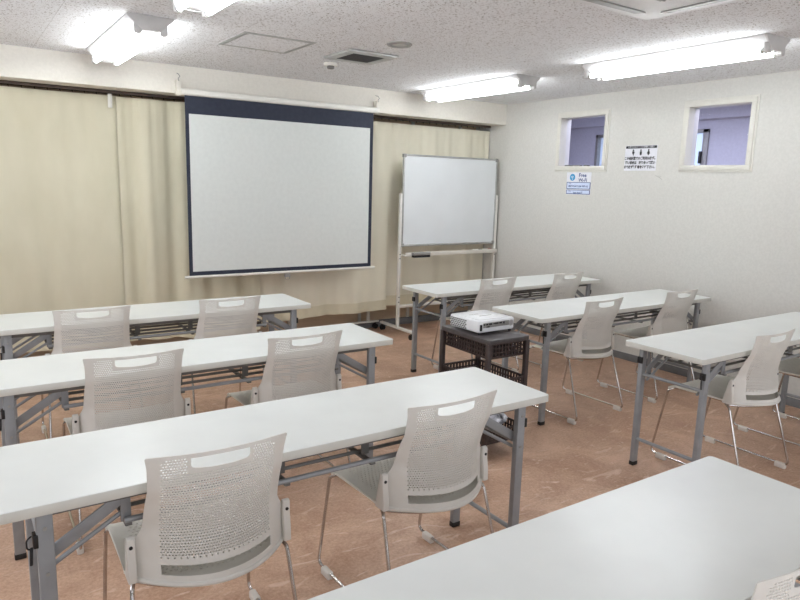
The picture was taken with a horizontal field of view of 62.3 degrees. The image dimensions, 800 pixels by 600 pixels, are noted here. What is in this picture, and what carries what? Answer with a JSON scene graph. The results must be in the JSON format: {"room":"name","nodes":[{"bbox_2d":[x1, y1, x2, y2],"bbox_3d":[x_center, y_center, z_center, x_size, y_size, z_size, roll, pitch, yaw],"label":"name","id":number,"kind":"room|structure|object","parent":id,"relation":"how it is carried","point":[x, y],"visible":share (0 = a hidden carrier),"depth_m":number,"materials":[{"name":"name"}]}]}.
{"room":"classroom","nodes":[
{"label":"classroom","id":0,"kind":"room"},
{"bbox_2d":[0,84,475,359],"bbox_3d":[-1.816,-0.733,5.744,6.245,2.309,0.120,-5,12,-34],"label":"wall","id":1,"kind":"structure","parent":0,"point":[389,312],"depth_m":6.61,"materials":[{"name":"beige paint"}]},
{"bbox_2d":[406,122,414,316],"bbox_3d":[0.106,-0.788,6.961,0.030,2.100,0.020,-5,12,-34],"label":"trim panel","id":2,"kind":"object","parent":1,"relation":"attached to","point":[412,123],"visible":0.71,"depth_m":7.11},
{"bbox_2d":[355,310,466,327],"bbox_3d":[0.127,0.212,7.152,1.587,0.066,0.050,-5,12,-34],"label":"trim","id":3,"kind":"structure","parent":1,"relation":"attached to","point":[429,317],"depth_m":7.09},
{"bbox_2d":[0,320,799,599],"bbox_3d":[1.255,0.935,3.709,8.845,0.100,7.150,-5,12,-34],"label":"floor","id":4,"kind":"structure","parent":0,"point":[564,464],"depth_m":3.56,"materials":[{"name":"plastic"}]},
{"bbox_2d":[41,306,142,438],"bbox_3d":[-1.751,0.394,3.746,0.508,0.788,0.531,-5,12,-32],"label":"chair","id":5,"kind":"object","parent":4,"relation":"on","point":[124,335],"visible":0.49,"depth_m":3.50,"materials":[{"name":"grey plastic"}]},
{"bbox_2d":[62,348,199,554],"bbox_3d":[-1.180,0.563,2.877,0.508,0.788,0.531,-5,12,-32],"label":"chair","id":6,"kind":"object","parent":4,"relation":"on","point":[87,421],"visible":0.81,"depth_m":2.64,"materials":[{"name":"grey plastic"}]},
{"bbox_2d":[0,294,310,443],"bbox_3d":[-1.449,0.401,4.008,1.800,0.700,0.447,-5,12,-34],"label":"folding table","id":7,"kind":"object","parent":4,"relation":"on","point":[14,327],"visible":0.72,"depth_m":3.82,"materials":[{"name":"white laminate"}]},
{"bbox_2d":[0,323,392,559],"bbox_3d":[-0.911,0.575,3.107,1.800,0.700,0.447,-5,12,-34],"label":"folding table","id":8,"kind":"object","parent":4,"relation":"on","point":[57,374],"visible":0.71,"depth_m":2.89,"materials":[{"name":"white laminate"}]},
{"bbox_2d":[103,432,297,599],"bbox_3d":[-0.606,0.734,2.000,0.508,0.788,0.531,-5,12,-32],"label":"chair","id":9,"kind":"object","parent":4,"relation":"on","point":[224,539],"visible":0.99,"depth_m":1.78,"materials":[{"name":"grey plastic"}]},
{"bbox_2d":[169,296,263,413],"bbox_3d":[-1.138,0.340,4.151,0.508,0.788,0.531,-6,12,-35],"label":"chair","id":10,"kind":"object","parent":4,"relation":"on","point":[200,331],"visible":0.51,"depth_m":3.90,"materials":[{"name":"grey plastic"}]},
{"bbox_2d":[0,367,548,599],"bbox_3d":[-0.317,0.739,2.271,1.825,0.700,0.447,-5,12,-34],"label":"folding table","id":11,"kind":"object","parent":4,"relation":"on","point":[40,480],"visible":0.84,"depth_m":2.02,"materials":[{"name":"white laminate"}]},
{"bbox_2d":[224,330,350,484],"bbox_3d":[-0.566,0.508,3.286,0.508,0.788,0.531,-5,12,-34],"label":"chair","id":12,"kind":"object","parent":4,"relation":"on","point":[266,391],"visible":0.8,"depth_m":3.05,"materials":[{"name":"grey plastic"}]},
{"bbox_2d":[352,311,378,328],"bbox_3d":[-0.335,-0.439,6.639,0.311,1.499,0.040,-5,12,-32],"label":"stand base","id":13,"kind":"object","parent":4,"relation":"on","point":[374,325],"visible":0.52,"depth_m":6.76,"materials":[{"name":"white paint"}]},
{"bbox_2d":[317,390,496,586],"bbox_3d":[0.043,0.676,2.429,0.508,0.788,0.531,-5,12,-35],"label":"chair","id":14,"kind":"object","parent":4,"relation":"on","point":[431,479],"visible":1,"depth_m":2.21,"materials":[{"name":"grey plastic"}]},
{"bbox_2d":[380,154,497,339],"bbox_3d":[0.494,-0.567,6.756,1.258,1.758,0.576,-5,12,-34],"label":"whiteboard","id":15,"kind":"object","parent":4,"relation":"on","point":[444,200],"visible":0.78,"depth_m":6.63,"materials":[{"name":"metal"}]},
{"bbox_2d":[411,252,430,257],"bbox_3d":[0.205,-0.441,6.444,0.200,0.050,0.044,-5,12,-34],"label":"eraser","id":16,"kind":"object","parent":15,"relation":"on","point":[414,254],"visible":1,"depth_m":6.41,"materials":[{"name":"plastic"}]},
{"bbox_2d":[401,249,496,256],"bbox_3d":[0.517,-0.488,6.732,1.174,0.041,0.091,-5,12,-34],"label":"tray","id":17,"kind":"object","parent":15,"relation":"on","point":[408,254],"depth_m":6.73,"materials":[{"name":"beige paint"}]},
{"bbox_2d":[431,277,518,371],"bbox_3d":[0.618,0.184,5.309,0.508,0.788,0.531,-6,12,-36],"label":"chair","id":18,"kind":"object","parent":4,"relation":"on","point":[486,289],"visible":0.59,"depth_m":5.07,"materials":[{"name":"grey plastic"}]},
{"bbox_2d":[438,324,529,445],"bbox_3d":[0.465,0.504,3.780,0.298,0.680,0.432,-5,12,-33],"label":"cart","id":19,"kind":"object","parent":4,"relation":"on","point":[489,346],"visible":0.42,"depth_m":3.65,"materials":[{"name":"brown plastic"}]},
{"bbox_2d":[450,310,513,334],"bbox_3d":[0.461,0.121,3.747,0.276,0.084,0.268,-6,12,-35],"label":"projector","id":20,"kind":"object","parent":19,"relation":"on","point":[479,321],"visible":1,"depth_m":3.67,"materials":[{"name":"white plastic"}]},
{"bbox_2d":[450,316,466,328],"bbox_3d":[0.327,0.124,3.703,0.006,0.049,0.138,-6,12,-35],"label":"vent","id":21,"kind":"object","parent":20,"relation":"attached to","point":[458,321],"depth_m":3.69,"materials":[{"name":"grey plastic"}]},
{"bbox_2d":[450,417,513,444],"bbox_3d":[0.459,0.709,3.817,0.289,0.077,0.421,-5,12,-34],"label":"basket","id":22,"kind":"object","parent":19,"relation":"on","point":[485,439],"depth_m":3.61,"materials":[{"name":"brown plastic"}]},
{"bbox_2d":[442,359,523,384],"bbox_3d":[0.467,0.431,3.768,0.289,0.072,0.421,-5,12,-34],"label":"basket","id":23,"kind":"object","parent":19,"relation":"on","point":[477,362],"depth_m":3.85,"materials":[{"name":"brown plastic"}]},
{"bbox_2d":[445,331,523,359],"bbox_3d":[0.472,0.236,3.733,0.263,0.087,0.394,-5,12,-34],"label":"basket","id":24,"kind":"object","parent":19,"relation":"on","point":[488,350],"depth_m":3.60,"materials":[{"name":"brown plastic"}]},
{"bbox_2d":[441,324,528,344],"bbox_3d":[0.474,0.182,3.724,0.298,0.025,0.432,-5,12,-33],"label":"shelf","id":25,"kind":"object","parent":19,"relation":"attached to","point":[500,337],"depth_m":3.61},
{"bbox_2d":[490,413,507,423],"bbox_3d":[0.495,0.670,3.793,0.195,0.123,0.219,-5,12,-34],"label":"crumpled bag","id":26,"kind":"object","parent":19,"relation":"on","point":[501,418],"visible":0.09,"depth_m":3.73,"materials":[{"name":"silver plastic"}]},
{"bbox_2d":[402,273,600,372],"bbox_3d":[0.875,0.199,5.521,1.800,0.700,0.447,-5,12,-34],"label":"folding table","id":27,"kind":"object","parent":4,"relation":"on","point":[458,291],"visible":0.66,"depth_m":5.23,"materials":[{"name":"white laminate"}]},
{"bbox_2d":[508,272,583,367],"bbox_3d":[1.260,0.128,5.731,0.508,0.788,0.531,-6,13,-37],"label":"chair","id":28,"kind":"object","parent":4,"relation":"on","point":[572,285],"visible":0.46,"depth_m":5.48,"materials":[{"name":"grey plastic"}]},
{"bbox_2d":[307,456,799,599],"bbox_3d":[0.302,0.914,1.374,1.800,0.700,0.447,-5,12,-34],"label":"folding table","id":29,"kind":"object","parent":4,"relation":"on","point":[709,527],"visible":0.88,"depth_m":1.46,"materials":[{"name":"white laminate"}]},
{"bbox_2d":[520,297,623,424],"bbox_3d":[1.169,0.348,4.469,0.508,0.788,0.531,-6,12,-36],"label":"chair","id":30,"kind":"object","parent":4,"relation":"on","point":[577,347],"visible":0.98,"depth_m":4.24,"materials":[{"name":"grey plastic"}]},
{"bbox_2d":[492,289,710,425],"bbox_3d":[1.462,0.357,4.715,1.800,0.700,0.447,-5,12,-34],"label":"folding table","id":31,"kind":"object","parent":4,"relation":"on","point":[563,311],"visible":0.77,"depth_m":4.44,"materials":[{"name":"white laminate"}]},
{"bbox_2d":[597,289,697,402],"bbox_3d":[1.869,0.285,4.939,0.508,0.788,0.531,-5,12,-35],"label":"chair","id":32,"kind":"object","parent":4,"relation":"on","point":[666,316],"visible":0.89,"depth_m":4.70,"materials":[{"name":"grey plastic"}]},
{"bbox_2d":[625,312,799,465],"bbox_3d":[2.044,0.524,3.858,1.800,0.700,0.447,-5,12,-34],"label":"folding table","id":33,"kind":"object","parent":4,"relation":"on","point":[719,344],"visible":0.87,"depth_m":3.52,"materials":[{"name":"white laminate"}]},
{"bbox_2d":[650,329,794,468],"bbox_3d":[1.780,0.515,3.615,0.508,0.788,0.531,-5,12,-34],"label":"chair","id":34,"kind":"object","parent":4,"relation":"on","point":[737,391],"visible":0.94,"depth_m":3.38,"materials":[{"name":"grey plastic"}]},
{"bbox_2d":[733,357,799,445],"bbox_3d":[2.486,0.452,4.089,0.508,0.788,0.531,-5,12,-34],"label":"chair","id":35,"kind":"object","parent":4,"relation":"on","point":[791,367],"visible":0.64,"depth_m":4.15,"materials":[{"name":"grey plastic"}]},
{"bbox_2d":[751,569,799,599],"bbox_3d":[0.673,0.849,1.549,0.508,0.788,0.531,-5,12,-33],"label":"chair","id":36,"kind":"object","parent":4,"relation":"on","point":[781,587],"visible":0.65,"depth_m":1.23,"materials":[{"name":"grey plastic"}]},
{"bbox_2d":[0,0,799,104],"bbox_3d":[0.292,-1.344,2.606,6.365,0.100,7.150,-5,12,-34],"label":"ceiling","id":37,"kind":"structure","parent":0,"point":[454,42],"depth_m":3.77,"materials":[{"name":"white paint"}]},
{"bbox_2d":[86,12,173,65],"bbox_3d":[-1.654,-1.543,3.985,0.237,0.094,1.250,-5,12,-34],"label":"ceiling lamp","id":38,"kind":"object","parent":37,"relation":"attached to","point":[132,29],"visible":1,"depth_m":3.74,"materials":[{"name":"white plastic"}]},
{"bbox_2d":[133,22,141,33],"bbox_3d":[-1.370,-1.426,3.455,0.038,0.064,0.028,-5,12,-34],"label":"socket","id":39,"kind":"object","parent":38,"relation":"attached to","point":[137,26],"depth_m":3.45,"materials":[{"name":"white plastic"}]},
{"bbox_2d":[159,26,167,36],"bbox_3d":[-1.260,-1.436,3.528,0.038,0.064,0.028,-5,12,-34],"label":"socket","id":40,"kind":"object","parent":38,"relation":"attached to","point":[163,30],"depth_m":3.52,"materials":[{"name":"white plastic"}]},
{"bbox_2d":[172,0,235,18],"bbox_3d":[-0.617,-1.260,2.547,0.237,0.094,1.250,-5,12,-34],"label":"ceiling lamp","id":41,"kind":"object","parent":37,"relation":"attached to","point":[204,7],"visible":1,"depth_m":2.96,"materials":[{"name":"white plastic"}]},
{"bbox_2d":[172,0,182,13],"bbox_3d":[-1.011,-1.338,3.009,0.038,0.064,0.028,-5,12,-34],"label":"socket","id":42,"kind":"object","parent":41,"relation":"attached to","point":[175,2],"depth_m":2.99,"materials":[{"name":"white plastic"}]},
{"bbox_2d":[202,6,210,18],"bbox_3d":[-0.901,-1.348,3.082,0.038,0.064,0.028,-5,12,-34],"label":"socket","id":43,"kind":"object","parent":41,"relation":"attached to","point":[204,15],"depth_m":3.07,"materials":[{"name":"white plastic"}]},
{"bbox_2d":[0,44,506,126],"bbox_3d":[-1.621,-1.721,5.318,6.245,0.204,0.476,-5,12,-34],"label":"wall","id":44,"kind":"structure","parent":37,"relation":"attached to","point":[17,63],"depth_m":5.13,"materials":[{"name":"paper"}]},
{"bbox_2d":[0,80,490,128],"bbox_3d":[-1.595,-1.550,5.315,6.160,0.130,0.054,-5,12,-34],"label":"rail","id":45,"kind":"object","parent":44,"relation":"attached to","point":[7,82],"depth_m":4.99,"materials":[{"name":"metal"}]},
{"bbox_2d":[0,86,124,352],"bbox_3d":[-3.175,-0.502,4.473,2.451,1.909,0.058,-5,12,-33],"label":"curtain","id":46,"kind":"object","parent":45,"relation":"hanging from","point":[61,243],"visible":0.71,"depth_m":4.88,"materials":[{"name":"fabric"}]},
{"bbox_2d":[116,97,260,340],"bbox_3d":[-1.687,-0.625,5.420,1.116,1.904,0.082,-5,12,-34],"label":"curtain","id":47,"kind":"object","parent":45,"relation":"hanging from","point":[151,133],"visible":0.47,"depth_m":5.23,"materials":[{"name":"fabric"}]},
{"bbox_2d":[260,121,389,322],"bbox_3d":[-0.678,-0.733,6.133,1.336,1.863,0.056,-5,12,-34],"label":"curtain","id":48,"kind":"object","parent":45,"relation":"hanging from","point":[356,291],"visible":0.29,"depth_m":6.35,"materials":[{"name":"fabric"}]},
{"bbox_2d":[386,123,489,304],"bbox_3d":[0.404,-0.859,6.860,1.283,1.809,0.051,-5,12,-34],"label":"curtain","id":49,"kind":"object","parent":45,"relation":"hanging from","point":[404,138],"visible":0.42,"depth_m":6.78,"materials":[{"name":"fabric"}]},
{"bbox_2d":[175,73,379,279],"bbox_3d":[-0.954,-0.975,5.580,1.790,1.616,0.076,-5,12,-34],"label":"projection screen","id":50,"kind":"object","parent":44,"relation":"attached to","point":[275,185],"visible":1,"depth_m":5.51,"materials":[{"name":"fabric"}]},
{"bbox_2d":[218,32,315,53],"bbox_3d":[-0.823,-1.584,4.089,0.454,0.004,0.454,-5,12,-34],"label":"access panel","id":51,"kind":"object","parent":37,"relation":"attached to","point":[248,40],"visible":1,"depth_m":4.07,"materials":[{"name":"metal"}]},
{"bbox_2d":[324,62,337,68],"bbox_3d":[-0.494,-1.667,4.717,0.100,0.040,0.100,-5,12,-34],"label":"smoke detector","id":52,"kind":"object","parent":37,"relation":"attached to","point":[330,65],"visible":1,"depth_m":4.69,"materials":[{"name":"white paint"}]},
{"bbox_2d":[323,48,398,64],"bbox_3d":[-0.262,-1.618,4.412,0.370,0.018,0.370,-5,12,-34],"label":"ceiling vent","id":53,"kind":"object","parent":37,"relation":"in","point":[350,55],"visible":1,"depth_m":4.37,"materials":[{"name":"metal"}]},
{"bbox_2d":[337,53,383,62],"bbox_3d":[-0.262,-1.619,4.412,0.240,0.016,0.240,-5,12,-34],"label":"grille","id":54,"kind":"object","parent":53,"relation":"attached to","point":[352,57],"depth_m":4.42,"materials":[{"name":"grey metal"}]},
{"bbox_2d":[387,41,411,47],"bbox_3d":[-0.003,-1.542,4.003,0.156,0.012,0.156,-5,12,-34],"label":"ceiling speaker","id":55,"kind":"object","parent":37,"relation":"attached to","point":[395,44],"visible":1,"depth_m":3.98,"materials":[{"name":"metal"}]},
{"bbox_2d":[420,74,539,102],"bbox_3d":[0.627,-1.750,5.516,0.237,0.094,1.250,-5,12,-34],"label":"ceiling lamp","id":56,"kind":"object","parent":37,"relation":"attached to","point":[515,82],"visible":1,"depth_m":5.36,"materials":[{"name":"white plastic"}]},
{"bbox_2d":[518,80,523,87],"bbox_3d":[0.911,-1.633,4.986,0.038,0.064,0.028,-5,12,-34],"label":"socket","id":57,"kind":"object","parent":56,"relation":"attached to","point":[520,82],"depth_m":4.98,"materials":[{"name":"white plastic"}]},
{"bbox_2d":[570,0,737,19],"bbox_3d":[1.060,-1.243,2.555,0.944,0.040,0.944,-5,12,-34],"label":"air conditioner","id":58,"kind":"object","parent":37,"relation":"attached to","point":[643,9],"visible":1,"depth_m":2.91,"materials":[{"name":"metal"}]},
{"bbox_2d":[581,33,789,80],"bbox_3d":[1.673,-1.462,4.048,0.237,0.094,1.250,-5,12,-34],"label":"ceiling lamp","id":59,"kind":"object","parent":37,"relation":"attached to","point":[765,45],"visible":1,"depth_m":3.89,"materials":[{"name":"white plastic"}]},
{"bbox_2d":[584,70,589,78],"bbox_3d":[1.278,-1.539,4.511,0.038,0.064,0.028,-5,12,-34],"label":"socket","id":60,"kind":"object","parent":59,"relation":"attached to","point":[586,72],"depth_m":4.50,"materials":[{"name":"white plastic"}]},
{"bbox_2d":[763,42,771,53],"bbox_3d":[1.957,-1.345,3.518,0.038,0.064,0.028,-5,12,-34],"label":"socket","id":61,"kind":"object","parent":59,"relation":"attached to","point":[767,46],"depth_m":3.51,"materials":[{"name":"white plastic"}]},
{"bbox_2d":[776,47,785,56],"bbox_3d":[2.067,-1.355,3.591,0.038,0.064,0.028,-5,12,-34],"label":"socket","id":62,"kind":"object","parent":59,"relation":"attached to","point":[780,53],"depth_m":3.58,"materials":[{"name":"white plastic"}]},
{"bbox_2d":[468,70,799,399],"bbox_3d":[2.852,-0.440,4.532,0.120,2.409,7.390,-5,12,-34],"label":"wall","id":63,"kind":"structure","parent":0,"point":[733,238],"depth_m":5.44,"materials":[{"name":"paint"}]},
{"bbox_2d":[566,172,591,194],"bbox_3d":[1.652,-1.080,6.133,0.005,0.203,0.290,-5,12,-34],"label":"notice","id":64,"kind":"object","parent":63,"relation":"attached to","point":[578,183],"visible":1,"depth_m":6.13,"materials":[{"name":"paper"}]},
{"bbox_2d":[555,108,611,171],"bbox_3d":[1.713,-1.456,6.095,0.140,0.545,0.610,-5,12,-34],"label":"window","id":65,"kind":"structure","parent":63,"relation":"in","point":[582,144],"depth_m":6.12,"materials":[{"name":"white"}]},
{"bbox_2d":[624,145,657,170],"bbox_3d":[2.021,-1.193,5.565,0.003,0.208,0.314,-5,12,-34],"label":"notice","id":66,"kind":"object","parent":63,"relation":"attached to","point":[641,157],"visible":1,"depth_m":5.56,"materials":[{"name":"paper"}]},
{"bbox_2d":[513,323,799,408],"bbox_3d":[2.767,0.720,4.700,0.008,0.062,7.150,-5,12,-34],"label":"baseboard","id":67,"kind":"structure","parent":63,"relation":"attached to","point":[790,401],"depth_m":5.55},
{"bbox_2d":[678,94,760,171],"bbox_3d":[2.442,-1.248,5.028,0.140,0.545,0.592,-5,12,-34],"label":"window","id":68,"kind":"structure","parent":63,"relation":"in","point":[719,134],"depth_m":5.03,"materials":[{"name":"white"}]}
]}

